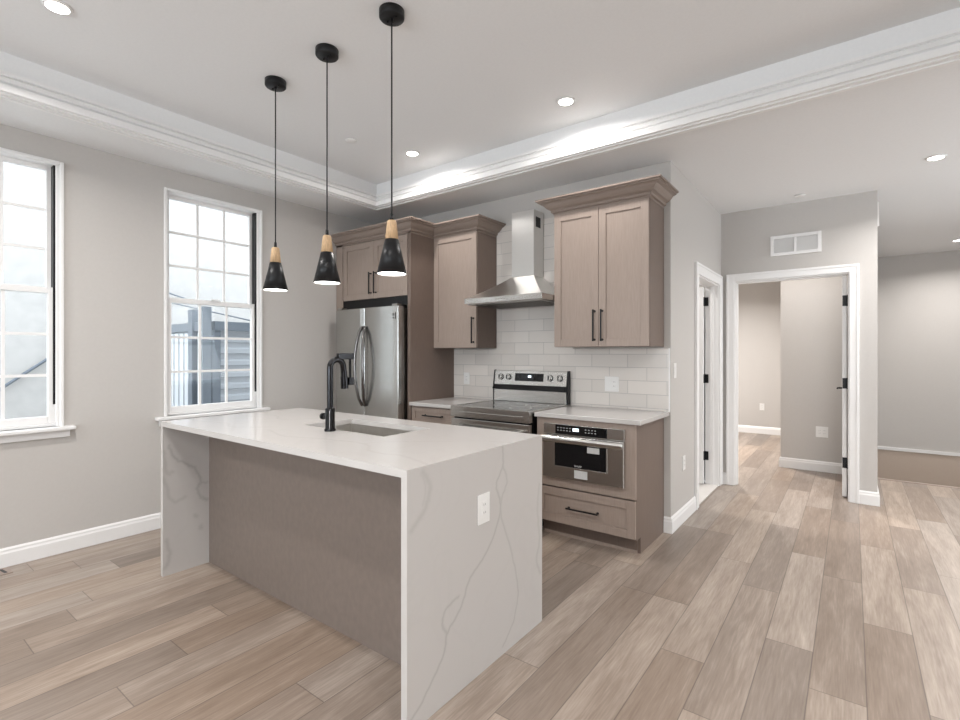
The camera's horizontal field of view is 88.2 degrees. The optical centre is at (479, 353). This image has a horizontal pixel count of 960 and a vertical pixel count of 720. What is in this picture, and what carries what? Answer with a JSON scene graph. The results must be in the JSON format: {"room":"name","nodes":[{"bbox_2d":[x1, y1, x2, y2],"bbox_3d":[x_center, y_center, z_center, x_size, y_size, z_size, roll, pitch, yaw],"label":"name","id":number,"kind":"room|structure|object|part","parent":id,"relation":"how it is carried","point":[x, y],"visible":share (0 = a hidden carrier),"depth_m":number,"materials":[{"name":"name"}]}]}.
{"room":"kitchen","nodes":[
{"label":"kitchen","id":0,"kind":"room"},
{"bbox_2d":[0,124,373,548],"bbox_3d":[-3.451,-0.050,2.736,0.160,2.820,7.826,0,0,37],"label":"wall","id":1,"kind":"structure","parent":0,"point":[107,470],"depth_m":3.66,"materials":[{"name":"paint"}]},
{"bbox_2d":[0,147,75,443],"bbox_3d":[-3.141,-0.368,3.104,0.215,1.876,0.925,0,0,37],"label":"window","id":2,"kind":"structure","parent":1,"relation":"in","point":[54,170],"depth_m":3.36,"materials":[{"name":"paint"}]},
{"bbox_3d":[-3.174,-0.846,3.126,0.036,0.872,0.752,0,0,37],"label":"sash","id":3,"kind":"part","parent":2,"relation":"part of","materials":[{"name":"glass"}]},
{"bbox_3d":[-3.139,0.013,3.099,0.036,0.925,0.752,0,0,37],"label":"sash","id":4,"kind":"part","parent":2,"relation":"part of","materials":[{"name":"paint"}]},
{"bbox_2d":[0,512,160,568],"bbox_3d":[-3.569,1.300,2.433,0.016,0.120,6.800,0,0,37],"label":"baseboard","id":5,"kind":"structure","parent":1,"relation":"attached to","point":[30,551],"depth_m":3.44,"materials":[{"name":"paint"}]},
{"bbox_2d":[155,187,270,426],"bbox_3d":[-2.285,-0.368,4.242,0.215,1.876,0.925,0,0,37],"label":"window","id":6,"kind":"structure","parent":1,"relation":"in","point":[254,216],"depth_m":4.32,"materials":[{"name":"paint"}]},
{"bbox_3d":[-2.318,-0.846,4.264,0.036,0.872,0.752,0,0,37],"label":"sash","id":7,"kind":"part","parent":6,"relation":"part of","materials":[{"name":"glass"}]},
{"bbox_3d":[-2.283,0.013,4.237,0.036,0.925,0.752,0,0,37],"label":"sash","id":8,"kind":"part","parent":6,"relation":"part of","materials":[{"name":"paint"}]},
{"bbox_2d":[0,0,959,257],"bbox_3d":[1.372,-1.625,2.759,7.923,0.330,13.660,0,0,37],"label":"ceiling","id":9,"kind":"structure","parent":0,"point":[476,82],"depth_m":3.03,"materials":[{"name":"paint"}]},
{"bbox_2d":[40,0,73,15],"bbox_3d":[-2.055,-1.683,2.409,0.124,0.012,0.124,0,0,37],"label":"recessed light","id":10,"kind":"object","parent":9,"relation":"in","point":[56,6],"visible":1,"depth_m":2.40,"materials":[{"name":"paint"}]},
{"bbox_2d":[263,75,287,291],"bbox_3d":[-1.266,-1.040,3.067,0.147,1.297,0.147,0,0,37],"label":"pendant lamp","id":11,"kind":"object","parent":9,"relation":"hanging from","point":[275,281],"visible":1,"depth_m":3.04,"materials":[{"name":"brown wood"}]},
{"bbox_2d":[265,289,284,290],"bbox_3d":[-1.266,-0.398,3.067,0.137,0.001,0.137,0,0,37],"label":"diffuser","id":12,"kind":"object","parent":11,"relation":"attached to","point":[265,289],"depth_m":3.08,"materials":[{"name":"white"}]},
{"bbox_3d":[-1.266,-0.477,3.067,0.147,0.170,0.147,0,0,37],"label":"lamp shade","id":13,"kind":"part","parent":11,"relation":"part of","materials":[{"name":"black metal"}]},
{"bbox_2d":[313,43,340,284],"bbox_3d":[-0.851,-1.040,2.754,0.147,1.297,0.147,0,0,37],"label":"pendant lamp","id":14,"kind":"object","parent":9,"relation":"hanging from","point":[326,273],"visible":1,"depth_m":2.73,"materials":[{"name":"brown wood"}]},
{"bbox_3d":[-0.851,-0.477,2.754,0.147,0.170,0.147,0,0,37],"label":"lamp shade","id":15,"kind":"part","parent":14,"relation":"part of","materials":[{"name":"black metal"}]},
{"bbox_2d":[316,281,337,283],"bbox_3d":[-0.851,-0.398,2.754,0.137,0.001,0.137,0,0,37],"label":"diffuser","id":16,"kind":"object","parent":14,"relation":"attached to","point":[317,282],"depth_m":2.77,"materials":[{"name":"white"}]},
{"bbox_2d":[345,138,355,142],"bbox_3d":[-1.018,-1.684,3.909,0.086,0.012,0.086,0,0,37],"label":"sprinkler cover","id":17,"kind":"object","parent":9,"relation":"attached to","point":[349,140],"visible":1,"depth_m":3.90,"materials":[{"name":"paint"}]},
{"bbox_2d":[377,2,406,275],"bbox_3d":[-0.435,-1.040,2.442,0.147,1.297,0.147,0,0,37],"label":"pendant lamp","id":18,"kind":"object","parent":9,"relation":"hanging from","point":[391,263],"visible":1,"depth_m":2.42,"materials":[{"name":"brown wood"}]},
{"bbox_3d":[-0.435,-0.477,2.442,0.147,0.170,0.147,0,0,37],"label":"lamp shade","id":19,"kind":"part","parent":18,"relation":"part of","materials":[{"name":"black metal"}]},
{"bbox_2d":[379,272,404,274],"bbox_3d":[-0.435,-0.398,2.442,0.137,0.001,0.137,0,0,37],"label":"diffuser","id":20,"kind":"object","parent":18,"relation":"attached to","point":[380,273],"depth_m":2.46,"materials":[{"name":"white"}]},
{"bbox_2d":[405,150,419,155],"bbox_3d":[-0.569,-1.683,4.169,0.124,0.012,0.124,0,0,37],"label":"recessed light","id":21,"kind":"object","parent":9,"relation":"in","point":[408,152],"visible":1,"depth_m":4.15,"materials":[{"name":"paint"}]},
{"bbox_2d":[0,28,959,210],"bbox_3d":[-0.409,-1.508,0.705,6.190,0.140,6.125,0,0,37],"label":"trim","id":22,"kind":"structure","parent":9,"relation":"attached to","point":[942,49],"depth_m":3.19,"materials":[{"name":"paint"}]},
{"bbox_2d":[557,96,574,105],"bbox_3d":[0.574,-1.683,3.309,0.124,0.012,0.124,0,0,37],"label":"recessed light","id":23,"kind":"object","parent":9,"relation":"in","point":[565,100],"visible":1,"depth_m":3.29,"materials":[{"name":"paint"}]},
{"bbox_2d":[794,194,804,197],"bbox_3d":[2.946,-1.454,4.559,0.086,0.012,0.086,0,0,37],"label":"sprinkler cover","id":24,"kind":"object","parent":9,"relation":"attached to","point":[798,195],"visible":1,"depth_m":4.55,"materials":[{"name":"paint"}]},
{"bbox_2d":[925,154,946,160],"bbox_3d":[3.386,-1.453,3.677,0.124,0.012,0.124,0,0,37],"label":"recessed light","id":25,"kind":"object","parent":9,"relation":"in","point":[938,156],"visible":1,"depth_m":3.66,"materials":[{"name":"paint"}]},
{"bbox_2d":[0,432,959,719],"bbox_3d":[1.354,1.360,2.735,7.523,0.001,13.200,0,0,37],"label":"floor","id":26,"kind":"structure","parent":0,"point":[782,596],"depth_m":2.39,"materials":[{"name":"brown wood"}]},
{"bbox_2d":[0,567,12,575],"bbox_3d":[-3.054,1.357,2.969,0.120,0.005,0.355,0,0,37],"label":"floor vent","id":27,"kind":"object","parent":26,"relation":"in","point":[7,570],"visible":1,"depth_m":3.08,"materials":[{"name":"beige metal"}]},
{"bbox_2d":[209,437,400,664],"bbox_3d":[-0.734,0.903,2.891,2.060,0.914,0.699,0,0,37],"label":"kitchen island","id":28,"kind":"object","parent":26,"relation":"on","point":[322,539],"visible":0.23,"depth_m":2.54,"materials":[{"name":"brown wood"}]},
{"bbox_2d":[161,408,541,719],"bbox_3d":[-0.819,0.887,2.777,2.122,0.945,0.957,0,0,37],"label":"island countertop","id":29,"kind":"structure","parent":28,"relation":"on","point":[470,592],"depth_m":2.18,"materials":[{"name":"stone"}]},
{"bbox_3d":[-1.655,0.887,3.406,0.030,0.945,0.957,0,0,37],"label":"waterfall panel","id":30,"kind":"part","parent":29,"relation":"part of","materials":[{"name":"stone"}]},
{"bbox_2d":[320,353,353,431],"bbox_3d":[-0.783,0.206,2.714,0.098,0.416,0.180,0,0,37],"label":"faucet","id":31,"kind":"object","parent":29,"relation":"on","point":[329,415],"visible":1,"depth_m":2.65,"materials":[{"name":"black metal"}]},
{"bbox_3d":[-0.839,0.340,2.681,0.048,0.036,0.036,0,0,37],"label":"lever","id":32,"kind":"part","parent":31,"relation":"part of","materials":[{"name":"black metal"}]},
{"bbox_3d":[-0.777,0.155,2.690,0.033,0.279,0.122,0,0,37],"label":"spout","id":33,"kind":"part","parent":31,"relation":"part of","materials":[{"name":"black metal"}]},
{"bbox_3d":[-0.743,0.086,2.736,0.028,0.177,0.098,0,0,37],"label":"docking arm","id":34,"kind":"part","parent":31,"relation":"part of"},
{"bbox_2d":[323,423,411,436],"bbox_3d":[-0.650,0.548,2.816,0.709,0.202,0.372,0,0,37],"label":"sink","id":35,"kind":"object","parent":29,"relation":"in","point":[372,430],"visible":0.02,"depth_m":3.06,"materials":[{"name":"metal"}]},
{"bbox_3d":[0.017,0.887,2.149,0.030,0.945,0.957,0,0,37],"label":"waterfall panel","id":36,"kind":"part","parent":29,"relation":"part of","materials":[{"name":"stone"}]},
{"bbox_2d":[478,492,489,525],"bbox_3d":[0.017,0.662,2.117,0.008,0.126,0.082,0,0,37],"label":"wall outlet","id":37,"kind":"object","parent":29,"relation":"attached to","point":[483,499],"visible":1,"depth_m":2.11,"materials":[{"name":"white plastic"}]},
{"bbox_2d":[482,500,486,516],"bbox_3d":[0.019,0.662,2.115,0.003,0.066,0.033,0,0,37],"label":"socket","id":38,"kind":"object","parent":37,"relation":"attached to","point":[484,502],"depth_m":2.11,"materials":[{"name":"white plastic"}]},
{"bbox_2d":[336,303,407,419],"bbox_3d":[-0.921,0.441,5.003,0.905,1.798,0.782,0,0,37],"label":"refrigerator","id":39,"kind":"object","parent":26,"relation":"on","point":[377,337],"visible":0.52,"depth_m":4.67,"materials":[{"name":"silver metal"}]},
{"bbox_3d":[-1.272,0.111,4.922,0.441,1.098,0.080,0,0,37],"label":"door","id":40,"kind":"part","parent":39,"relation":"part of","materials":[{"name":"silver metal"}]},
{"bbox_3d":[-1.168,0.120,4.752,0.099,0.773,0.035,0,0,-23],"label":"handle","id":41,"kind":"part","parent":39,"relation":"part of","materials":[{"name":"metal"}]},
{"bbox_3d":[-1.107,0.120,4.706,0.035,0.773,0.099,0,0,7],"label":"handle","id":42,"kind":"part","parent":39,"relation":"part of","materials":[{"name":"metal"}]},
{"bbox_3d":[-0.908,0.111,4.649,0.460,1.098,0.080,0,0,37],"label":"door","id":43,"kind":"part","parent":39,"relation":"part of","materials":[{"name":"silver metal"}]},
{"bbox_2d":[330,216,453,419],"bbox_3d":[-0.869,0.071,5.031,1.200,2.578,0.733,0,0,37],"label":"tall cabinet","id":44,"kind":"object","parent":26,"relation":"on","point":[359,250],"visible":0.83,"depth_m":4.74,"materials":[{"name":"brown wood"}]},
{"bbox_3d":[-1.275,0.116,5.403,0.103,2.488,0.625,0,0,37],"label":"filler panel","id":45,"kind":"part","parent":44,"relation":"part of","materials":[{"name":"brown wood"}]},
{"bbox_3d":[-1.221,-0.821,4.984,0.466,0.562,0.020,0,0,37],"label":"door","id":46,"kind":"part","parent":44,"relation":"part of","materials":[{"name":"brown wood"}]},
{"bbox_3d":[-1.079,-0.690,4.842,0.017,0.214,0.037,0,0,37],"label":"handle","id":47,"kind":"part","parent":44,"relation":"part of","materials":[{"name":"black metal"}]},
{"bbox_3d":[-0.965,-1.162,4.903,1.200,0.112,0.414,0,0,37],"label":"crown moulding","id":48,"kind":"part","parent":44,"relation":"part of","materials":[{"name":"brown wood"}]},
{"bbox_3d":[-0.849,-0.821,4.704,0.460,0.562,0.020,0,0,37],"label":"door","id":49,"kind":"part","parent":44,"relation":"part of","materials":[{"name":"brown wood"}]},
{"bbox_3d":[-0.463,0.116,4.793,0.040,2.488,0.625,0,0,37],"label":"panel","id":50,"kind":"part","parent":44,"relation":"part of","materials":[{"name":"brown wood"}]},
{"bbox_2d":[412,406,453,424],"bbox_3d":[-0.245,0.916,4.609,0.526,0.888,0.657,0,0,37],"label":"base cabinet","id":51,"kind":"object","parent":26,"relation":"on","point":[419,413],"visible":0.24,"depth_m":4.38,"materials":[{"name":"brown wood"}]},
{"bbox_3d":[-0.419,0.550,4.352,0.224,0.017,0.037,0,0,37],"label":"handle","id":52,"kind":"part","parent":51,"relation":"part of","materials":[{"name":"black metal"}]},
{"bbox_2d":[409,397,489,408],"bbox_3d":[-0.246,0.456,4.608,0.524,0.031,0.640,0,0,37],"label":"countertop","id":53,"kind":"structure","parent":51,"relation":"on","point":[446,403],"depth_m":4.49,"materials":[{"name":"stone"}]},
{"bbox_2d":[451,369,569,525],"bbox_3d":[0.241,0.745,4.168,0.777,1.190,0.740,0,0,37],"label":"range","id":54,"kind":"object","parent":26,"relation":"on","point":[552,388],"visible":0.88,"depth_m":4.21,"materials":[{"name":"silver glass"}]},
{"bbox_3d":[0.044,0.595,3.896,0.664,0.027,0.068,0,0,37],"label":"handle","id":55,"kind":"part","parent":54,"relation":"part of","materials":[{"name":"silver metal"}]},
{"bbox_3d":[0.075,0.848,3.937,0.758,0.625,0.043,0,0,37],"label":"oven door","id":56,"kind":"part","parent":54,"relation":"part of","materials":[{"name":"silver metal"}]},
{"bbox_2d":[461,400,561,410],"bbox_3d":[0.253,0.445,4.174,0.764,0.020,0.606,0,0,37],"label":"cooktop","id":57,"kind":"object","parent":54,"relation":"in","point":[489,405],"depth_m":4.15,"materials":[{"name":"glass"}]},
{"bbox_2d":[537,417,663,553],"bbox_3d":[0.896,0.916,3.731,0.754,0.888,0.690,0,0,37],"label":"base cabinet","id":58,"kind":"object","parent":26,"relation":"on","point":[630,518],"depth_m":3.48,"materials":[{"name":"brown wood"}]},
{"bbox_3d":[0.629,0.916,3.987,0.020,0.888,0.600,0,0,37],"label":"panel","id":59,"kind":"part","parent":58,"relation":"part of","materials":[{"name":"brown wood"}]},
{"bbox_3d":[0.707,0.548,3.491,0.394,0.066,0.003,0,0,37],"label":"control panel","id":60,"kind":"part","parent":58,"relation":"part of","materials":[{"name":"black glass"}]},
{"bbox_3d":[0.720,1.112,3.494,0.244,0.017,0.037,0,0,37],"label":"handle","id":61,"kind":"part","parent":58,"relation":"part of","materials":[{"name":"black metal"}]},
{"bbox_3d":[0.700,0.620,3.465,0.614,0.047,0.030,0,0,37],"label":"handle","id":62,"kind":"part","parent":58,"relation":"part of","materials":[{"name":"silver metal"}]},
{"bbox_3d":[0.853,0.705,3.669,0.614,0.390,0.541,0,0,37],"label":"microwave drawer","id":63,"kind":"part","parent":58,"relation":"part of","materials":[{"name":"silver metal"}]},
{"bbox_3d":[0.737,0.724,3.518,0.752,0.503,0.020,0,0,37],"label":"panel","id":64,"kind":"part","parent":58,"relation":"part of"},
{"bbox_3d":[0.737,1.111,3.517,0.748,0.253,0.020,0,0,37],"label":"drawer","id":65,"kind":"part","parent":58,"relation":"part of","materials":[{"name":"brown wood"}]},
{"bbox_2d":[534,405,668,425],"bbox_3d":[0.919,0.456,3.731,0.803,0.031,0.640,0,0,37],"label":"countertop","id":66,"kind":"structure","parent":58,"relation":"on","point":[573,412],"depth_m":3.60,"materials":[{"name":"stone"}]},
{"bbox_3d":[1.216,0.916,3.546,0.020,0.888,0.600,0,0,37],"label":"panel","id":67,"kind":"part","parent":58,"relation":"part of","materials":[{"name":"brown wood"}]},
{"bbox_2d":[402,165,668,411],"bbox_3d":[0.190,-0.050,4.775,3.211,2.820,0.150,0,0,37],"label":"wall","id":68,"kind":"structure","parent":0,"point":[643,373],"depth_m":4.38,"materials":[{"name":"tile"}]},
{"bbox_2d":[464,372,469,383],"bbox_3d":[-0.133,0.245,4.918,0.072,0.116,0.008,0,0,37],"label":"wall outlet","id":69,"kind":"object","parent":68,"relation":"attached to","point":[466,374],"visible":1,"depth_m":4.92,"materials":[{"name":"white plastic"}]},
{"bbox_2d":[433,214,505,347],"bbox_3d":[-0.133,-0.634,4.670,0.633,1.164,0.425,0,0,37],"label":"upper cabinet","id":70,"kind":"object","parent":68,"relation":"attached to","point":[465,248],"visible":1,"depth_m":4.60,"materials":[{"name":"brown wood"}]},
{"bbox_3d":[-0.234,-0.579,4.628,0.515,1.050,0.020,0,0,37],"label":"door","id":71,"kind":"part","parent":70,"relation":"part of","materials":[{"name":"brown wood"}]},
{"bbox_3d":[-0.136,-1.160,4.665,0.633,0.112,0.414,0,0,37],"label":"crown moulding","id":72,"kind":"part","parent":70,"relation":"part of","materials":[{"name":"brown wood"}]},
{"bbox_3d":[-0.070,-0.212,4.468,0.017,0.239,0.037,0,0,37],"label":"handle","id":73,"kind":"part","parent":70,"relation":"part of","materials":[{"name":"black metal"}]},
{"bbox_2d":[464,209,553,308],"bbox_3d":[0.329,-0.829,4.243,0.762,0.832,0.532,0,0,37],"label":"range hood","id":74,"kind":"object","parent":68,"relation":"attached to","point":[527,287],"visible":0.91,"depth_m":4.28,"materials":[{"name":"silver metal"}]},
{"bbox_2d":[535,174,678,347],"bbox_3d":[0.965,-0.634,3.824,0.980,1.164,0.457,0,0,37],"label":"upper cabinet","id":75,"kind":"object","parent":68,"relation":"attached to","point":[609,239],"visible":1,"depth_m":3.68,"materials":[{"name":"brown wood"}]},
{"bbox_3d":[0.747,-0.579,3.850,0.372,1.050,0.020,0,0,37],"label":"door","id":76,"kind":"part","parent":75,"relation":"part of","materials":[{"name":"brown wood"}]},
{"bbox_3d":[0.856,-0.212,3.732,0.017,0.239,0.037,0,0,37],"label":"handle","id":77,"kind":"part","parent":75,"relation":"part of","materials":[{"name":"black metal"}]},
{"bbox_3d":[0.905,-0.212,3.695,0.017,0.239,0.037,0,0,37],"label":"handle","id":78,"kind":"part","parent":75,"relation":"part of","materials":[{"name":"black metal"}]},
{"bbox_3d":[0.962,-1.160,3.820,0.980,0.112,0.446,0,0,37],"label":"crown moulding","id":79,"kind":"part","parent":75,"relation":"part of","materials":[{"name":"brown wood"}]},
{"bbox_3d":[1.048,-0.579,3.623,0.376,1.050,0.020,0,0,37],"label":"door","id":80,"kind":"part","parent":75,"relation":"part of","materials":[{"name":"brown wood"}]},
{"bbox_2d":[605,376,618,391],"bbox_3d":[1.068,0.247,4.016,0.118,0.124,0.008,0,0,37],"label":"wall outlet","id":81,"kind":"object","parent":68,"relation":"attached to","point":[611,382],"visible":1,"depth_m":4.01,"materials":[{"name":"white plastic"}]},
{"bbox_2d":[612,380,615,387],"bbox_3d":[1.084,0.247,4.000,0.033,0.066,0.003,0,0,37],"label":"socket","id":82,"kind":"object","parent":81,"relation":"attached to","point":[613,381],"depth_m":4.00,"materials":[{"name":"white plastic"}]},
{"bbox_2d":[655,161,720,516],"bbox_3d":[1.938,-0.050,4.508,0.120,2.820,1.804,0,0,37],"label":"wall","id":83,"kind":"structure","parent":0,"point":[692,224],"depth_m":3.99,"materials":[{"name":"paint"}]},
{"bbox_2d":[669,348,669,411],"bbox_3d":[1.434,0.203,3.752,0.008,0.485,0.011,0,0,37],"label":"trim","id":84,"kind":"structure","parent":83,"relation":"attached to","point":[669,348],"depth_m":3.75,"materials":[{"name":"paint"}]},
{"bbox_2d":[673,363,675,377],"bbox_3d":[1.507,0.132,3.828,0.008,0.116,0.072,0,0,37],"label":"light switch","id":85,"kind":"object","parent":83,"relation":"attached to","point":[674,364],"visible":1,"depth_m":3.81,"materials":[{"name":"white plastic"}]},
{"bbox_2d":[664,496,695,533],"bbox_3d":[1.638,1.300,4.036,0.064,0.120,0.720,0,0,37],"label":"baseboard","id":86,"kind":"structure","parent":83,"relation":"attached to","point":[671,524],"depth_m":3.90,"materials":[{"name":"paint"}]},
{"bbox_2d":[682,455,684,469],"bbox_3d":[1.664,0.890,4.035,0.008,0.116,0.072,0,0,37],"label":"wall outlet","id":87,"kind":"object","parent":83,"relation":"attached to","point":[683,457],"visible":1,"depth_m":4.01,"materials":[{"name":"white plastic"}]},
{"bbox_2d":[694,261,722,509],"bbox_3d":[1.809,0.279,5.027,0.999,2.162,1.074,0,0,37],"label":"door","id":88,"kind":"structure","parent":83,"relation":"in","point":[712,281],"depth_m":5.10,"materials":[{"name":"paint"}]},
{"bbox_2d":[738,281,780,427],"bbox_3d":[4.442,-0.050,8.746,2.030,2.820,0.120,0,0,37],"label":"wall","id":89,"kind":"structure","parent":0,"point":[759,304],"depth_m":8.42,"materials":[{"name":"paint"}]},
{"bbox_2d":[738,425,780,434],"bbox_3d":[4.402,1.300,8.691,2.030,0.120,0.016,0,0,37],"label":"baseboard","id":90,"kind":"structure","parent":89,"relation":"attached to","point":[741,428],"depth_m":8.42,"materials":[{"name":"paint"}]},
{"bbox_2d":[699,190,877,491],"bbox_3d":[2.428,-0.050,5.343,2.900,2.820,0.120,0,0,37],"label":"wall","id":91,"kind":"structure","parent":0,"point":[848,224],"depth_m":4.60,"materials":[{"name":"paint"}]},
{"bbox_2d":[723,472,725,483],"bbox_3d":[2.545,1.300,5.170,0.054,0.120,0.016,0,0,37],"label":"baseboard","id":92,"kind":"structure","parent":91,"relation":"attached to","point":[724,473],"depth_m":5.16,"materials":[{"name":"paint"}]},
{"bbox_2d":[726,263,858,503],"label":"door","id":93,"kind":"structure","parent":91,"relation":"in","point":[850,292],"depth_m":4.67,"materials":[{"name":"paint"}]},
{"bbox_2d":[770,231,821,256],"bbox_3d":[3.051,-1.061,4.792,0.418,0.198,0.012,0,0,37],"label":"air vent","id":94,"kind":"object","parent":91,"relation":"in","point":[807,242],"visible":1,"depth_m":4.79,"materials":[{"name":"metal"}]},
{"bbox_2d":[781,275,847,462],"bbox_3d":[4.715,-0.050,6.795,0.750,2.820,2.670,0,0,37],"label":"wall","id":95,"kind":"structure","parent":0,"point":[811,309],"depth_m":5.77,"materials":[{"name":"paint"}]},
{"bbox_2d":[779,456,841,473],"bbox_3d":[4.704,1.300,6.794,0.766,0.120,2.686,0,0,37],"label":"baseboard","id":96,"kind":"structure","parent":95,"relation":"attached to","point":[812,465],"depth_m":5.76,"materials":[{"name":"paint"}]},
{"bbox_2d":[816,426,827,437],"bbox_3d":[3.939,0.904,5.703,0.118,0.124,0.008,0,0,37],"label":"wall outlet","id":97,"kind":"object","parent":95,"relation":"attached to","point":[822,432],"visible":1,"depth_m":5.70,"materials":[{"name":"white plastic"}]},
{"bbox_2d":[878,250,959,486],"bbox_3d":[7.192,1.050,6.753,3.020,5.020,0.120,0,0,37],"label":"wall","id":98,"kind":"structure","parent":0,"point":[919,294],"depth_m":7.25,"materials":[{"name":"paint"}]},
{"bbox_2d":[878,478,959,488],"bbox_3d":[5.499,1.372,4.501,3.020,0.036,0.045,0,0,37],"label":"trim","id":99,"kind":"structure","parent":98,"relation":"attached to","point":[878,478],"depth_m":5.16,"materials":[{"name":"white wood"}]},
{"bbox_2d":[878,446,959,455],"bbox_3d":[7.150,1.427,6.697,3.020,0.045,0.020,0,0,37],"label":"trim","id":100,"kind":"structure","parent":98,"relation":"attached to","point":[879,447],"depth_m":7.24,"materials":[{"name":"paint"}]},
{"bbox_3d":[4.774,1.050,6.150,0.120,5.020,3.990,0,0,37],"label":"wall","id":101,"kind":"structure","parent":0,"visible":0},
{"bbox_2d":[859,490,879,506],"bbox_3d":[3.865,1.300,4.935,0.145,0.120,1.226,0,0,37],"label":"baseboard","id":102,"kind":"structure","parent":101,"relation":"attached to","point":[865,497],"depth_m":4.45,"materials":[{"name":"paint"}]},
{"label":"outside","id":103,"kind":"structure","parent":0,"visible":0},
{"bbox_3d":[-12.279,1.610,12.360,25.516,0.100,45.000,0,0,37],"label":"ground","id":104,"kind":"structure","parent":103,"visible":0},
{"bbox_2d":[3,162,249,418],"bbox_3d":[-5.750,-2.540,8.077,0.300,8.200,22.000,0,0,37],"label":"sky","id":105,"kind":"structure","parent":104,"relation":"on","point":[25,397],"depth_m":7.09,"materials":[{"name":"white"}]},
{"bbox_2d":[5,358,46,387],"bbox_3d":[-6.574,0.570,6.632,0.038,1.751,2.125,0,0,37],"label":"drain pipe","id":106,"kind":"object","parent":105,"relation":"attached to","point":[45,359],"visible":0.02,"depth_m":6.94,"materials":[{"name":"grey metal"}]},
{"bbox_2d":[172,303,249,320],"bbox_3d":[-3.480,-0.526,6.823,4.821,0.692,0.019,0,0,42],"label":"overhead cable","id":107,"kind":"object","parent":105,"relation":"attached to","point":[172,303],"visible":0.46,"depth_m":6.99,"materials":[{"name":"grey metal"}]},
{"bbox_2d":[171,306,249,405],"bbox_3d":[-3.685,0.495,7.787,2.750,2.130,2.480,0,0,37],"label":"neighboring building","id":108,"kind":"structure","parent":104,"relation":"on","point":[184,352],"depth_m":6.38,"materials":[{"name":"grey"}]},
{"bbox_3d":[-3.731,0.495,6.452,0.120,2.130,0.090,0,0,37],"label":"post","id":109,"kind":"part","parent":108,"relation":"part of","materials":[{"name":"grey metal"}]},
{"bbox_3d":[-3.523,0.650,6.321,0.250,1.820,0.050,0,0,37],"label":"light panel","id":110,"kind":"part","parent":108,"relation":"part of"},
{"bbox_3d":[-3.337,0.495,6.037,0.050,2.130,0.100,0,0,37],"label":"post","id":111,"kind":"part","parent":108,"relation":"part of","materials":[{"name":"grey metal"}]},
{"bbox_3d":[-3.327,0.635,6.167,0.190,1.850,0.100,0,0,37],"label":"corner post","id":112,"kind":"part","parent":108,"relation":"part of","materials":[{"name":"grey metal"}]}
]}

